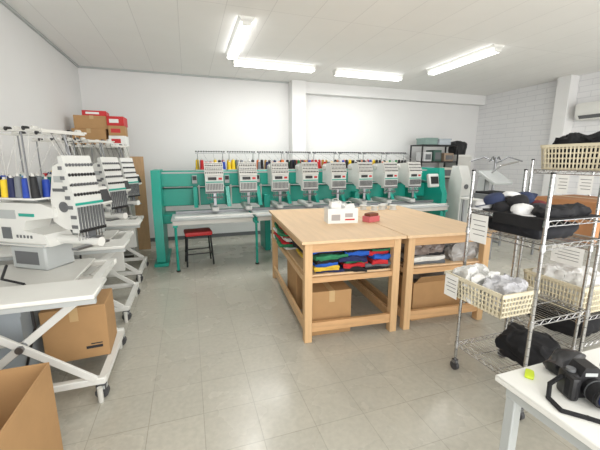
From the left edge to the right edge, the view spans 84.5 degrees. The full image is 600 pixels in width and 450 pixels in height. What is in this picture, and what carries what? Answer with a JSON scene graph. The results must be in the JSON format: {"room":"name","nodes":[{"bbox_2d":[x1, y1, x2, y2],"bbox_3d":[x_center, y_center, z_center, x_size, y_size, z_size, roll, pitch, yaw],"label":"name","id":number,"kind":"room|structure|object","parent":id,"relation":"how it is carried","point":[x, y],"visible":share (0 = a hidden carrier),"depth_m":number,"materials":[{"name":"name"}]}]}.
{"room":"embroidery workshop","nodes":[
{"label":"embroidery workshop","id":0,"kind":"room"},
{"bbox_2d":[0,3,82,321],"bbox_3d":[-2.405,-0.368,1.875,0.150,3.000,8.350,-4,12,-18],"label":"wall","id":1,"kind":"structure","parent":0,"point":[40,87],"depth_m":3.67,"materials":[{"name":"paint"}]},
{"bbox_2d":[13,311,29,319],"bbox_3d":[-2.305,1.079,2.112,0.012,0.070,8.200,-4,12,-18],"label":"baseboard","id":2,"kind":"structure","parent":1,"relation":"attached to","point":[21,315],"depth_m":3.14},
{"bbox_2d":[0,0,78,66],"bbox_3d":[-2.292,-1.817,1.533,0.030,0.025,8.170,-4,12,-18],"label":"trim","id":3,"kind":"structure","parent":1,"relation":"attached to","point":[3,2],"depth_m":3.81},
{"bbox_2d":[78,68,478,237],"bbox_3d":[0.348,-1.377,7.021,8.400,3.000,0.150,-4,12,-18],"label":"wall","id":4,"kind":"structure","parent":0,"point":[170,118],"depth_m":6.36,"materials":[{"name":"paint"}]},
{"bbox_2d":[77,66,288,83],"bbox_3d":[-1.914,-2.673,5.899,3.570,0.025,0.030,-4,12,-18],"label":"trim","id":5,"kind":"structure","parent":4,"relation":"attached to","point":[88,67],"depth_m":5.81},
{"bbox_2d":[289,80,305,205],"bbox_3d":[-0.055,-1.312,6.687,0.280,3.000,0.240,-4,12,-18],"label":"column","id":6,"kind":"structure","parent":4,"relation":"attached to","point":[297,88],"depth_m":6.44,"materials":[{"name":"paint"}]},
{"bbox_2d":[150,217,467,241],"bbox_3d":[0.373,0.075,7.228,8.376,0.070,0.012,-4,12,-18],"label":"baseboard","id":7,"kind":"structure","parent":4,"relation":"attached to","point":[247,232],"depth_m":6.58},
{"bbox_2d":[306,82,485,105],"bbox_3d":[2.222,-2.836,7.208,4.550,0.210,0.160,-4,12,-18],"label":"trim","id":8,"kind":"structure","parent":4,"relation":"attached to","point":[312,88],"depth_m":7.04,"materials":[{"name":"paint"}]},
{"bbox_2d":[1,222,599,449],"bbox_3d":[1.649,0.892,3.504,8.700,0.100,8.350,-4,12,-18],"label":"floor","id":9,"kind":"structure","parent":0,"point":[216,356],"depth_m":2.38,"materials":[{"name":"tile"}]},
{"bbox_2d":[0,362,62,449],"bbox_3d":[-1.481,1.008,1.305,0.700,0.520,0.580,-4,12,-18],"label":"cardboard box","id":10,"kind":"object","parent":9,"relation":"on","point":[29,420],"visible":1,"depth_m":1.57,"materials":[{"name":"cardboard"}]},
{"bbox_2d":[0,125,126,402],"bbox_3d":[-1.746,0.243,2.123,0.980,1.705,1.110,-4,12,-18],"label":"machine","id":11,"kind":"object","parent":9,"relation":"on","point":[44,274],"visible":0.95,"depth_m":2.15,"materials":[{"name":"white metal"}]},
{"bbox_2d":[0,177,7,197],"bbox_3d":[-1.932,-0.249,2.164,0.057,0.131,0.056,-4,12,-18],"label":"thread cone","id":12,"kind":"object","parent":11,"relation":"on","point":[3,182],"visible":0.72,"depth_m":2.15,"materials":[{"name":"fabric"}]},
{"bbox_2d":[7,175,14,197],"bbox_3d":[-1.874,-0.252,2.149,0.057,0.144,0.056,-4,12,-18],"label":"thread cone","id":13,"kind":"object","parent":11,"relation":"on","point":[10,181],"visible":0.75,"depth_m":2.13,"materials":[{"name":"blue fabric"}]},
{"bbox_2d":[14,173,22,197],"bbox_3d":[-1.815,-0.256,2.134,0.057,0.156,0.056,-4,12,-18],"label":"thread cone","id":14,"kind":"object","parent":11,"relation":"on","point":[17,179],"visible":0.81,"depth_m":2.12,"materials":[{"name":"fabric"}]},
{"bbox_2d":[0,317,39,348],"bbox_3d":[-1.976,0.828,2.197,0.430,0.240,0.390,-4,12,-18],"label":"storage bin","id":15,"kind":"object","parent":11,"relation":"on","point":[18,330],"visible":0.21,"depth_m":2.23,"materials":[{"name":"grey plastic"}]},
{"bbox_2d":[21,175,29,197],"bbox_3d":[-1.757,-0.247,2.121,0.057,0.144,0.056,-4,12,-18],"label":"thread cone","id":16,"kind":"object","parent":11,"relation":"on","point":[25,190],"visible":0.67,"depth_m":2.10,"materials":[{"name":"blue fabric"}]},
{"bbox_2d":[29,173,40,197],"bbox_3d":[-1.698,-0.250,2.106,0.057,0.156,0.056,-4,12,-18],"label":"thread cone","id":17,"kind":"object","parent":11,"relation":"on","point":[35,191],"visible":0.99,"depth_m":2.09,"materials":[{"name":"black fabric"}]},
{"bbox_2d":[35,173,42,196],"bbox_3d":[-1.738,-0.269,2.199,0.057,0.156,0.056,-4,12,-18],"label":"thread cone","id":18,"kind":"object","parent":11,"relation":"on","point":[39,178],"visible":0.52,"depth_m":2.19,"materials":[{"name":"fabric"}]},
{"bbox_2d":[42,177,50,196],"bbox_3d":[-1.679,-0.254,2.188,0.057,0.131,0.056,-4,12,-18],"label":"thread cone","id":19,"kind":"object","parent":11,"relation":"on","point":[46,185],"visible":0.84,"depth_m":2.17,"materials":[{"name":"blue fabric"}]},
{"bbox_2d":[38,288,116,361],"bbox_3d":[-1.583,0.717,2.394,0.380,0.382,0.323,-4,12,-21],"label":"cardboard box","id":20,"kind":"object","parent":11,"relation":"on","point":[90,330],"visible":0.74,"depth_m":2.26,"materials":[{"name":"brown"}]},
{"bbox_2d":[0,137,140,322],"bbox_3d":[-2.127,0.043,3.146,0.980,1.705,1.110,-4,12,-18],"label":"machine","id":21,"kind":"object","parent":9,"relation":"on","point":[107,170],"visible":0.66,"depth_m":3.17,"materials":[{"name":"white metal"}]},
{"bbox_2d":[50,143,148,282],"bbox_3d":[-2.489,-0.153,4.145,0.980,1.705,1.110,-4,12,-18],"label":"machine","id":22,"kind":"object","parent":9,"relation":"on","point":[126,165],"visible":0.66,"depth_m":4.17,"materials":[{"name":"white metal"}]},
{"bbox_2d":[71,146,138,256],"bbox_3d":[-2.953,-0.333,5.074,0.680,1.700,0.400,-4,12,-18],"label":"storage cabinet","id":23,"kind":"object","parent":9,"relation":"on","point":[130,210],"visible":0.2,"depth_m":5.09,"materials":[{"name":"white plastic"}]},
{"bbox_2d":[71,128,108,144],"bbox_3d":[-3.041,-1.276,4.838,0.420,0.242,0.342,-4,12,-18],"label":"cardboard box","id":24,"kind":"object","parent":23,"relation":"on","point":[92,134],"visible":0.6,"depth_m":4.69,"materials":[{"name":"brown"}]},
{"bbox_2d":[73,115,107,129],"bbox_3d":[-3.003,-1.484,4.810,0.440,0.182,0.302,-4,12,-22],"label":"cardboard box","id":25,"kind":"object","parent":24,"relation":"on","point":[80,121],"visible":0.76,"depth_m":4.67,"materials":[{"name":"brown"}]},
{"bbox_2d":[81,110,108,115],"bbox_3d":[-2.965,-1.609,4.798,0.300,0.070,0.282,-4,12,-21],"label":"carton","id":26,"kind":"object","parent":25,"relation":"on","point":[84,112],"visible":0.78,"depth_m":4.67,"materials":[{"name":"red cardboard"}]},
{"bbox_2d":[109,136,128,145],"bbox_3d":[-2.703,-1.249,4.936,0.220,0.150,0.282,-4,12,-18],"label":"carton","id":27,"kind":"object","parent":23,"relation":"on","point":[118,140],"visible":0.64,"depth_m":4.81,"materials":[{"name":"cardboard"}]},
{"bbox_2d":[108,125,127,136],"bbox_3d":[-2.703,-1.391,4.908,0.220,0.140,0.282,-4,12,-21],"label":"carton","id":28,"kind":"object","parent":27,"relation":"on","point":[113,130],"visible":0.88,"depth_m":4.79,"materials":[{"name":"cardboard"}]},
{"bbox_2d":[106,116,127,127],"bbox_3d":[-2.703,-1.524,4.882,0.220,0.130,0.282,-3,12,-16],"label":"carton","id":29,"kind":"object","parent":28,"relation":"on","point":[111,120],"visible":0.89,"depth_m":4.76,"materials":[{"name":"red cardboard"}]},
{"bbox_2d":[130,157,150,249],"bbox_3d":[-2.686,-0.353,5.541,0.220,1.560,0.071,-4,12,-18],"label":"leaning board","id":30,"kind":"object","parent":9,"relation":"on","point":[144,242],"visible":0.5,"depth_m":5.55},
{"bbox_2d":[183,227,214,266],"bbox_3d":[-1.495,0.319,4.872,0.394,0.501,0.324,-5,12,-23],"label":"stool","id":31,"kind":"object","parent":9,"relation":"on","point":[195,232],"visible":1,"depth_m":4.78,"materials":[{"name":"leather"}]},
{"bbox_2d":[150,151,448,271],"bbox_3d":[0.271,-0.407,5.584,5.119,1.648,1.230,-4,12,-18],"label":"machine","id":32,"kind":"object","parent":9,"relation":"on","point":[419,188],"visible":0.98,"depth_m":5.32,"materials":[{"name":"teal metal"}]},
{"bbox_2d":[287,259,317,308],"bbox_3d":[0.064,0.599,3.542,0.320,0.462,0.362,-3,12,-16],"label":"cardboard box","id":33,"kind":"object","parent":9,"relation":"on","point":[294,282],"visible":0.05,"depth_m":3.38,"materials":[{"name":"brown"}]},
{"bbox_2d":[302,281,351,335],"bbox_3d":[0.235,0.729,3.033,0.360,0.402,0.342,-3,11,-14],"label":"cardboard box","id":34,"kind":"object","parent":9,"relation":"on","point":[330,300],"visible":0.64,"depth_m":2.87,"materials":[{"name":"brown"}]},
{"bbox_2d":[269,208,406,342],"bbox_3d":[0.249,0.382,3.557,0.905,0.880,1.720,-3,11,-14],"label":"work table","id":35,"kind":"object","parent":9,"relation":"on","point":[307,228],"visible":0.81,"depth_m":2.84,"materials":[{"name":"brown wood"}]},
{"bbox_2d":[299,255,342,273],"bbox_3d":[0.188,0.320,3.050,0.292,0.075,0.665,-3,11,-14],"label":"folded fabric","id":36,"kind":"object","parent":35,"relation":"on","point":[340,267],"visible":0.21,"depth_m":2.75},
{"bbox_2d":[296,248,338,272],"bbox_3d":[0.146,0.295,3.032,0.254,0.065,0.710,-2,11,-12],"label":"folded fabric","id":37,"kind":"object","parent":36,"relation":"on","point":[333,267],"visible":0.23,"depth_m":2.71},
{"bbox_2d":[313,262,337,267],"bbox_3d":[0.165,0.272,3.021,0.224,0.063,0.671,-2,11,-10],"label":"folded fabric","id":38,"kind":"object","parent":37,"relation":"on","point":[328,264],"visible":0.23,"depth_m":2.70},
{"bbox_2d":[293,243,340,264],"bbox_3d":[0.154,0.237,3.013,0.290,0.070,0.659,-3,12,-17],"label":"folded fabric","id":39,"kind":"object","parent":38,"relation":"on","point":[337,260],"visible":0.26,"depth_m":2.72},
{"bbox_2d":[298,246,345,259],"bbox_3d":[0.171,0.204,3.022,0.333,0.075,0.683,-3,11,-15],"label":"folded fabric","id":40,"kind":"object","parent":39,"relation":"on","point":[329,256],"visible":0.24,"depth_m":2.70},
{"bbox_2d":[291,239,342,254],"bbox_3d":[0.137,0.163,3.033,0.321,0.072,0.673,-3,12,-17],"label":"folded fabric","id":41,"kind":"object","parent":40,"relation":"on","point":[291,239],"visible":0.06,"depth_m":2.73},
{"bbox_2d":[273,238,391,282],"bbox_3d":[0.249,0.275,3.535,0.835,0.060,1.640,-3,11,-14],"label":"shelf","id":42,"kind":"object","parent":35,"relation":"attached to","point":[293,257],"depth_m":2.79,"materials":[{"name":"brown wood"}]},
{"bbox_2d":[324,207,357,223],"bbox_3d":[0.417,-0.105,3.366,0.310,0.150,0.161,-2,11,-10],"label":"container","id":43,"kind":"object","parent":35,"relation":"on","point":[344,215],"visible":0.96,"depth_m":3.29,"materials":[{"name":"plastic"}]},
{"bbox_2d":[328,198,340,208],"bbox_3d":[0.353,-0.154,3.351,0.143,0.243,0.109,-1,11,-4],"label":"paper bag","id":44,"kind":"object","parent":43,"relation":"in","point":[337,204],"visible":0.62,"depth_m":3.30,"materials":[{"name":"white paper"}]},
{"bbox_2d":[341,201,353,208],"bbox_3d":[0.489,-0.144,3.375,0.138,0.213,0.106,-3,11,-13],"label":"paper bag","id":45,"kind":"object","parent":43,"relation":"in","point":[346,205],"visible":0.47,"depth_m":3.33,"materials":[{"name":"white paper"}]},
{"bbox_2d":[338,263,367,272],"bbox_3d":[0.409,0.311,3.103,0.239,0.072,0.705,-2,11,-10],"label":"folded fabric","id":46,"kind":"object","parent":35,"relation":"on","point":[347,269],"visible":0.22,"depth_m":2.77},
{"bbox_2d":[339,261,366,267],"bbox_3d":[0.392,0.280,3.088,0.246,0.075,0.676,-3,11,-14],"label":"folded fabric","id":47,"kind":"object","parent":46,"relation":"on","point":[342,264],"visible":0.27,"depth_m":2.77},
{"bbox_3d":[0.387,0.246,3.088,0.228,0.076,0.650,-3,11,-15],"label":"folded fabric","id":48,"kind":"object","parent":47,"relation":"on","visible":0},
{"bbox_2d":[341,254,365,261],"bbox_3d":[0.383,0.211,3.065,0.270,0.073,0.726,-2,11,-10],"label":"folded fabric","id":49,"kind":"object","parent":48,"relation":"on","point":[361,257],"visible":0.16,"depth_m":2.73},
{"bbox_2d":[343,249,370,256],"bbox_3d":[0.406,0.176,3.099,0.263,0.082,0.722,-3,11,-13],"label":"folded fabric","id":50,"kind":"object","parent":49,"relation":"on","point":[368,251],"visible":0.21,"depth_m":2.76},
{"bbox_2d":[344,249,366,253],"bbox_3d":[0.413,0.146,3.089,0.225,0.068,0.712,-2,11,-10],"label":"folded fabric","id":51,"kind":"object","parent":50,"relation":"on","point":[359,251],"visible":0.18,"depth_m":2.76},
{"bbox_2d":[362,212,379,222],"bbox_3d":[0.733,-0.084,3.404,0.160,0.093,0.100,-8,14,-35],"label":"box","id":52,"kind":"object","parent":35,"relation":"on","point":[369,217],"visible":1,"depth_m":3.37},
{"bbox_2d":[367,262,387,269],"bbox_3d":[0.594,0.297,3.154,0.249,0.066,0.694,-3,11,-13],"label":"folded fabric","id":53,"kind":"object","parent":35,"relation":"on","point":[379,266],"visible":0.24,"depth_m":2.83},
{"bbox_2d":[365,260,386,267],"bbox_3d":[0.577,0.279,3.134,0.242,0.064,0.671,-3,12,-15],"label":"folded fabric","id":54,"kind":"object","parent":53,"relation":"on","point":[369,264],"visible":0.18,"depth_m":2.81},
{"bbox_2d":[366,255,386,263],"bbox_3d":[0.593,0.242,3.138,0.174,0.069,0.696,-3,12,-16],"label":"folded fabric","id":55,"kind":"object","parent":54,"relation":"on","point":[372,260],"visible":0.27,"depth_m":2.83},
{"bbox_2d":[367,253,387,258],"bbox_3d":[0.599,0.207,3.150,0.186,0.066,0.697,-3,12,-16],"label":"folded fabric","id":56,"kind":"object","parent":55,"relation":"on","point":[378,255],"visible":0.24,"depth_m":2.83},
{"bbox_2d":[369,251,387,255],"bbox_3d":[0.597,0.174,3.152,0.205,0.077,0.661,-3,11,-13],"label":"folded fabric","id":57,"kind":"object","parent":56,"relation":"on","point":[376,252],"visible":0.21,"depth_m":2.85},
{"bbox_2d":[370,247,390,251],"bbox_3d":[0.612,0.148,3.127,0.202,0.066,0.670,-3,12,-16],"label":"folded fabric","id":58,"kind":"object","parent":57,"relation":"on","point":[388,248],"visible":0.15,"depth_m":2.83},
{"bbox_3d":[0.096,0.169,3.846,0.730,0.061,0.665,-3,12,-16],"label":"folded fabric","id":59,"kind":"object","parent":35,"relation":"on","visible":0},
{"bbox_2d":[276,237,295,247],"bbox_3d":[0.123,0.147,3.814,0.807,0.051,0.687,-2,11,-10],"label":"folded fabric","id":60,"kind":"object","parent":59,"relation":"on","point":[278,241],"visible":0.15,"depth_m":3.46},
{"bbox_2d":[273,231,293,244],"bbox_3d":[0.100,0.122,3.834,0.748,0.060,0.653,-3,11,-13],"label":"folded fabric","id":61,"kind":"object","parent":60,"relation":"on","point":[281,239],"visible":0.22,"depth_m":3.54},
{"bbox_3d":[0.136,0.101,3.819,0.727,0.055,0.636,-4,12,-17],"label":"folded fabric","id":62,"kind":"object","parent":61,"relation":"on","visible":0},
{"bbox_2d":[273,228,293,241],"bbox_3d":[0.101,0.079,3.805,0.742,0.053,0.685,-3,12,-17],"label":"folded fabric","id":63,"kind":"object","parent":62,"relation":"on","point":[288,239],"visible":0.12,"depth_m":3.44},
{"bbox_3d":[0.127,0.053,3.823,0.726,0.055,0.657,-2,11,-10],"label":"folded fabric","id":64,"kind":"object","parent":63,"relation":"on","visible":0},
{"bbox_2d":[274,223,288,236],"bbox_3d":[0.115,0.034,3.813,0.814,0.061,0.713,-2,11,-10],"label":"folded fabric","id":65,"kind":"object","parent":64,"relation":"on","point":[278,229],"visible":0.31,"depth_m":3.60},
{"bbox_2d":[350,205,493,329],"bbox_3d":[1.137,0.340,3.772,0.905,0.880,1.720,-3,11,-14],"label":"work table","id":66,"kind":"object","parent":9,"relation":"on","point":[420,228],"visible":0.52,"depth_m":3.02,"materials":[{"name":"brown wood"}]},
{"bbox_2d":[388,252,444,264],"bbox_3d":[1.080,0.275,3.275,0.384,0.054,0.658,-2,11,-12],"label":"folded fabric","id":67,"kind":"object","parent":66,"relation":"on","point":[401,258],"visible":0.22,"depth_m":2.98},
{"bbox_2d":[388,251,445,261],"bbox_3d":[1.062,0.245,3.260,0.369,0.051,0.654,-3,12,-16],"label":"folded fabric","id":68,"kind":"object","parent":67,"relation":"on","point":[426,257],"visible":0.21,"depth_m":2.97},
{"bbox_2d":[401,250,444,256],"bbox_3d":[1.090,0.206,3.289,0.384,0.050,0.628,-3,12,-16],"label":"folded fabric","id":69,"kind":"object","parent":68,"relation":"on","point":[441,252],"visible":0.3,"depth_m":3.02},
{"bbox_2d":[401,243,446,255],"bbox_3d":[1.103,0.139,3.135,0.460,0.218,0.445,-5,12,-24],"label":"plastic bag","id":70,"kind":"object","parent":69,"relation":"on","point":[433,248],"visible":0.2,"depth_m":2.96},
{"bbox_2d":[386,254,479,273],"bbox_3d":[1.137,0.232,3.751,0.835,0.060,1.640,-3,11,-14],"label":"shelf","id":71,"kind":"object","parent":66,"relation":"attached to","point":[449,264],"depth_m":2.96,"materials":[{"name":"brown wood"}]},
{"bbox_2d":[441,242,479,261],"bbox_3d":[1.479,0.156,3.274,0.439,0.274,0.522,-5,12,-24],"label":"plastic bag","id":72,"kind":"object","parent":66,"relation":"on","point":[453,251],"visible":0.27,"depth_m":3.08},
{"bbox_2d":[388,264,462,320],"bbox_3d":[1.279,0.628,3.382,0.790,0.464,0.616,-3,12,-15],"label":"cardboard box","id":73,"kind":"object","parent":9,"relation":"on","point":[427,292],"visible":0.35,"depth_m":3.15,"materials":[{"name":"cardboard"}]},
{"bbox_2d":[401,272,445,282],"bbox_3d":[1.279,0.656,3.388,0.468,0.392,0.365,-4,12,-18],"label":"plastic bag","id":74,"kind":"object","parent":73,"relation":"in","point":[416,277],"visible":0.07,"depth_m":3.27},
{"bbox_2d":[409,144,458,200],"bbox_3d":[2.950,-0.852,7.396,0.965,1.825,0.405,-4,12,-18],"label":"storage rack","id":75,"kind":"object","parent":9,"relation":"on","point":[421,145],"visible":0.36,"depth_m":7.16,"materials":[{"name":"metal"}]},
{"bbox_2d":[416,152,431,160],"bbox_3d":[2.677,-1.476,7.133,0.200,0.200,0.285,-4,12,-18],"label":"equipment case","id":76,"kind":"object","parent":75,"relation":"on","point":[427,156],"visible":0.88,"depth_m":7.01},
{"bbox_2d":[416,138,437,144],"bbox_3d":[2.736,-1.798,7.114,0.320,0.140,0.320,-4,12,-18],"label":"storage bin","id":77,"kind":"object","parent":75,"relation":"on","point":[431,141],"visible":0.88,"depth_m":7.00,"materials":[{"name":"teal plastic"}]},
{"bbox_2d":[409,161,457,162],"bbox_3d":[2.950,-1.392,7.290,0.965,0.025,0.405,-4,12,-18],"label":"shelf","id":78,"kind":"object","parent":75,"relation":"attached to","point":[409,161],"depth_m":7.10,"materials":[{"name":"metal"}]},
{"bbox_2d":[426,150,441,160],"bbox_3d":[2.914,-1.511,7.207,0.200,0.240,0.285,-4,12,-18],"label":"equipment case","id":79,"kind":"object","parent":75,"relation":"on","point":[436,154],"visible":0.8,"depth_m":7.08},
{"bbox_2d":[410,144,458,146],"bbox_3d":[2.950,-1.736,7.223,0.965,0.025,0.405,-4,12,-18],"label":"shelf","id":80,"kind":"object","parent":75,"relation":"attached to","point":[422,145],"depth_m":7.13,"materials":[{"name":"metal"}]},
{"bbox_2d":[435,167,451,177],"bbox_3d":[3.151,-1.173,7.354,0.350,0.220,0.285,-4,12,-18],"label":"equipment case","id":81,"kind":"object","parent":75,"relation":"on","point":[447,169],"visible":0.33,"depth_m":7.24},
{"bbox_2d":[441,153,453,160],"bbox_3d":[3.199,-1.500,7.306,0.250,0.180,0.285,-4,12,-18],"label":"equipment case","id":82,"kind":"object","parent":75,"relation":"on","point":[444,156],"visible":0.7,"depth_m":7.17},
{"bbox_2d":[439,155,471,216],"bbox_3d":[3.580,-0.812,7.725,0.400,1.620,0.598,-4,12,-18],"label":"tall cabinet","id":83,"kind":"object","parent":9,"relation":"on","point":[463,160],"visible":0.25,"depth_m":7.38,"materials":[{"name":"white metal"}]},
{"bbox_2d":[448,141,466,154],"bbox_3d":[3.564,-1.750,7.480,0.314,0.315,0.296,-4,12,-18],"label":"plastic bag","id":84,"kind":"object","parent":83,"relation":"on","point":[462,145],"visible":0.79,"depth_m":7.38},
{"bbox_2d":[446,166,470,221],"bbox_3d":[3.024,-0.424,6.315,0.220,1.400,0.332,-4,12,-18],"label":"machine","id":85,"kind":"object","parent":9,"relation":"on","point":[459,185],"visible":0.83,"depth_m":6.19,"materials":[{"name":"metal"}]},
{"bbox_2d":[459,197,534,259],"bbox_3d":[3.235,0.010,5.404,1.000,0.900,0.700,-4,12,-18],"label":"side table","id":86,"kind":"object","parent":9,"relation":"on","point":[463,198],"visible":0.27,"depth_m":5.37,"materials":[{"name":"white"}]},
{"bbox_2d":[473,161,518,198],"bbox_3d":[3.094,-0.724,5.265,0.476,0.594,0.500,-4,12,-18],"label":"press","id":87,"kind":"object","parent":86,"relation":"on","point":[494,177],"visible":0.85,"depth_m":5.24,"materials":[{"name":"white metal"}]},
{"bbox_2d":[471,156,522,242],"bbox_3d":[3.582,-0.484,6.177,0.611,1.572,0.612,0,11,-2],"label":"stand","id":88,"kind":"object","parent":9,"relation":"on","point":[492,158],"visible":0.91,"depth_m":6.08,"materials":[{"name":"metal"}]},
{"bbox_2d":[450,169,599,419],"bbox_3d":[1.426,0.379,2.119,0.498,1.440,0.564,-4,12,-18],"label":"shelf unit","id":89,"kind":"object","parent":9,"relation":"on","point":[478,229],"visible":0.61,"depth_m":1.99,"materials":[{"name":"silver metal"}]},
{"bbox_2d":[444,269,539,318],"bbox_3d":[1.173,0.416,2.072,0.283,0.155,0.446,-4,12,-18],"label":"basket","id":90,"kind":"object","parent":89,"relation":"on","point":[452,281],"visible":0.7,"depth_m":1.93,"materials":[{"name":"beige plastic"}]},
{"bbox_2d":[455,262,497,302],"bbox_3d":[1.135,0.366,2.145,0.243,0.220,0.275,-4,12,-18],"label":"folded cloth","id":91,"kind":"object","parent":90,"relation":"in","point":[477,273],"visible":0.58,"depth_m":2.08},
{"bbox_2d":[480,274,526,315],"bbox_3d":[1.224,0.400,1.984,0.232,0.209,0.234,-8,14,-35],"label":"folded cloth","id":92,"kind":"object","parent":90,"relation":"in","point":[504,284],"visible":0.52,"depth_m":1.93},
{"bbox_2d":[496,324,563,365],"bbox_3d":[1.507,0.789,2.170,0.284,0.186,0.341,-6,13,-29],"label":"folded cloth","id":93,"kind":"object","parent":89,"relation":"on","point":[512,345],"visible":0.84,"depth_m":2.12,"materials":[{"name":"fabric"}]},
{"bbox_2d":[488,217,578,239],"bbox_3d":[1.427,0.003,2.047,0.376,0.085,0.419,-4,12,-18],"label":"folded cloth","id":94,"kind":"object","parent":89,"relation":"on","point":[557,232],"visible":0.49,"depth_m":1.90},
{"bbox_2d":[471,192,599,231],"bbox_3d":[1.383,-0.105,2.014,0.510,0.171,0.529,-4,12,-18],"label":"pile","id":95,"kind":"object","parent":89,"relation":"on","point":[529,222],"depth_m":1.94,"materials":[{"name":"black fabric"}]},
{"bbox_2d":[530,202,593,217],"bbox_3d":[1.483,-0.088,1.862,0.356,0.072,0.151,-4,12,-18],"label":"folded cloth","id":96,"kind":"object","parent":95,"relation":"on","point":[558,210],"visible":0.86,"depth_m":1.81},
{"bbox_3d":[1.357,-0.129,2.084,0.176,0.060,0.121,8,13,34],"label":"cap","id":97,"kind":"object","parent":95,"relation":"on","visible":0},
{"bbox_2d":[503,191,537,203],"bbox_3d":[1.383,-0.174,2.121,0.301,0.090,0.194,-10,15,-43],"label":"cap","id":98,"kind":"object","parent":97,"relation":"on","point":[531,196],"depth_m":2.08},
{"bbox_2d":[495,347,599,449],"bbox_3d":[1.517,0.933,1.216,1.400,0.700,0.700,-4,12,-18],"label":"desk","id":99,"kind":"object","parent":9,"relation":"on","point":[528,394],"visible":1,"depth_m":1.15,"materials":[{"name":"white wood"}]},
{"bbox_2d":[524,368,533,378],"bbox_3d":[0.868,0.563,1.252,0.029,0.014,0.060,8,14,36],"label":"bundle","id":100,"kind":"object","parent":99,"relation":"on","point":[528,373],"visible":1,"depth_m":1.24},
{"bbox_2d":[543,347,583,372],"bbox_3d":[1.041,0.529,1.307,0.205,0.062,0.076,-6,12,-26],"label":"pouch","id":101,"kind":"object","parent":99,"relation":"on","point":[553,361],"visible":0.79,"depth_m":1.28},
{"bbox_2d":[546,358,599,423],"bbox_3d":[0.961,0.544,1.080,0.245,0.120,0.189,0,11,2],"label":"camera","id":102,"kind":"object","parent":99,"relation":"on","point":[580,378],"visible":1,"depth_m":1.11,"materials":[{"name":"plastic"}]},
{"bbox_2d":[508,159,599,348],"bbox_3d":[2.320,0.230,2.695,0.786,1.510,0.564,-4,12,-18],"label":"shelf unit","id":103,"kind":"object","parent":9,"relation":"on","point":[574,256],"visible":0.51,"depth_m":2.44,"materials":[{"name":"silver metal"}]},
{"bbox_2d":[523,267,599,314],"bbox_3d":[2.182,0.519,2.705,0.376,0.221,0.476,-4,12,-18],"label":"basket","id":104,"kind":"object","parent":103,"relation":"on","point":[529,273],"visible":0.45,"depth_m":2.57,"materials":[{"name":"beige plastic"}]},
{"bbox_2d":[534,261,599,309],"bbox_3d":[2.186,0.474,2.686,0.350,0.315,0.479,-4,12,-18],"label":"folded cloth","id":105,"kind":"object","parent":104,"relation":"in","point":[573,275],"visible":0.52,"depth_m":2.61,"materials":[{"name":"fabric"}]},
{"bbox_2d":[528,301,599,337],"bbox_3d":[2.245,0.744,2.775,0.515,0.190,0.441,-5,12,-24],"label":"folded cloth","id":106,"kind":"object","parent":103,"relation":"on","point":[566,327],"visible":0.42,"depth_m":2.61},
{"bbox_2d":[535,194,599,243],"bbox_3d":[2.228,-0.064,2.606,0.462,0.302,0.462,-4,12,-18],"label":"cardboard box","id":107,"kind":"object","parent":103,"relation":"on","point":[570,200],"visible":0.28,"depth_m":2.43,"materials":[{"name":"brown"}]},
{"bbox_2d":[540,142,599,170],"bbox_3d":[2.182,-0.516,2.502,0.376,0.191,0.476,-4,12,-18],"label":"basket","id":108,"kind":"object","parent":103,"relation":"on","point":[546,163],"visible":0.88,"depth_m":2.45,"materials":[{"name":"beige plastic"}]},
{"bbox_2d":[550,130,599,167],"bbox_3d":[2.179,-0.568,2.491,0.368,0.292,0.464,-4,12,-18],"label":"folded cloth","id":109,"kind":"object","parent":108,"relation":"in","point":[587,136],"visible":0.43,"depth_m":2.46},
{"bbox_2d":[4,0,599,95],"bbox_3d":[1.649,-2.150,2.907,8.700,0.100,8.350,-4,12,-18],"label":"ceiling","id":110,"kind":"structure","parent":0,"point":[544,41],"depth_m":4.08,"materials":[{"name":"paint"}]},
{"bbox_2d":[225,15,254,59],"bbox_3d":[-0.773,-2.294,4.122,0.180,0.085,1.320,-4,12,-18],"label":"ceiling lamp","id":111,"kind":"object","parent":110,"relation":"attached to","point":[243,25],"visible":1,"depth_m":3.92,"materials":[{"name":"white plastic"}]},
{"bbox_2d":[232,58,315,72],"bbox_3d":[-0.392,-2.505,5.199,1.320,0.085,0.180,-4,12,-18],"label":"ceiling lamp","id":112,"kind":"object","parent":110,"relation":"attached to","point":[242,62],"visible":0.99,"depth_m":5.15,"materials":[{"name":"white plastic"}]},
{"bbox_2d":[332,68,402,80],"bbox_3d":[1.201,-2.620,5.784,1.320,0.085,0.180,-4,12,-18],"label":"ceiling lamp","id":113,"kind":"object","parent":110,"relation":"attached to","point":[336,72],"visible":1,"depth_m":5.73,"materials":[{"name":"white plastic"}]},
{"bbox_2d":[426,44,503,75],"bbox_3d":[2.422,-2.463,4.985,0.180,0.085,1.320,-4,12,-18],"label":"ceiling lamp","id":114,"kind":"object","parent":110,"relation":"attached to","point":[490,50],"visible":1,"depth_m":4.82,"materials":[{"name":"white plastic"}]},
{"bbox_2d":[471,71,599,218],"bbox_3d":[5.703,-0.890,4.537,0.150,3.000,8.350,-4,12,-18],"label":"wall","id":115,"kind":"structure","parent":0,"point":[515,123],"depth_m":7.02,"materials":[{"name":"brick"}]},
{"bbox_2d":[541,75,579,195],"bbox_3d":[4.904,-1.238,6.308,0.220,3.000,0.240,-4,12,-18],"label":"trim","id":116,"kind":"structure","parent":115,"relation":"attached to","point":[567,86],"depth_m":6.07,"materials":[{"name":"paint"}]},
{"bbox_2d":[575,101,599,120],"bbox_3d":[5.123,-1.936,5.504,0.220,0.280,0.840,-4,12,-18],"label":"air conditioner","id":117,"kind":"object","parent":115,"relation":"attached to","point":[589,110],"visible":1,"depth_m":5.69,"materials":[{"name":"white plastic"}]},
{"bbox_2d":[578,113,599,118],"bbox_3d":[5.049,-1.838,5.498,0.050,0.062,0.740,-4,12,-18],"label":"air vent","id":118,"kind":"object","parent":117,"relation":"attached to","point":[580,115],"depth_m":5.69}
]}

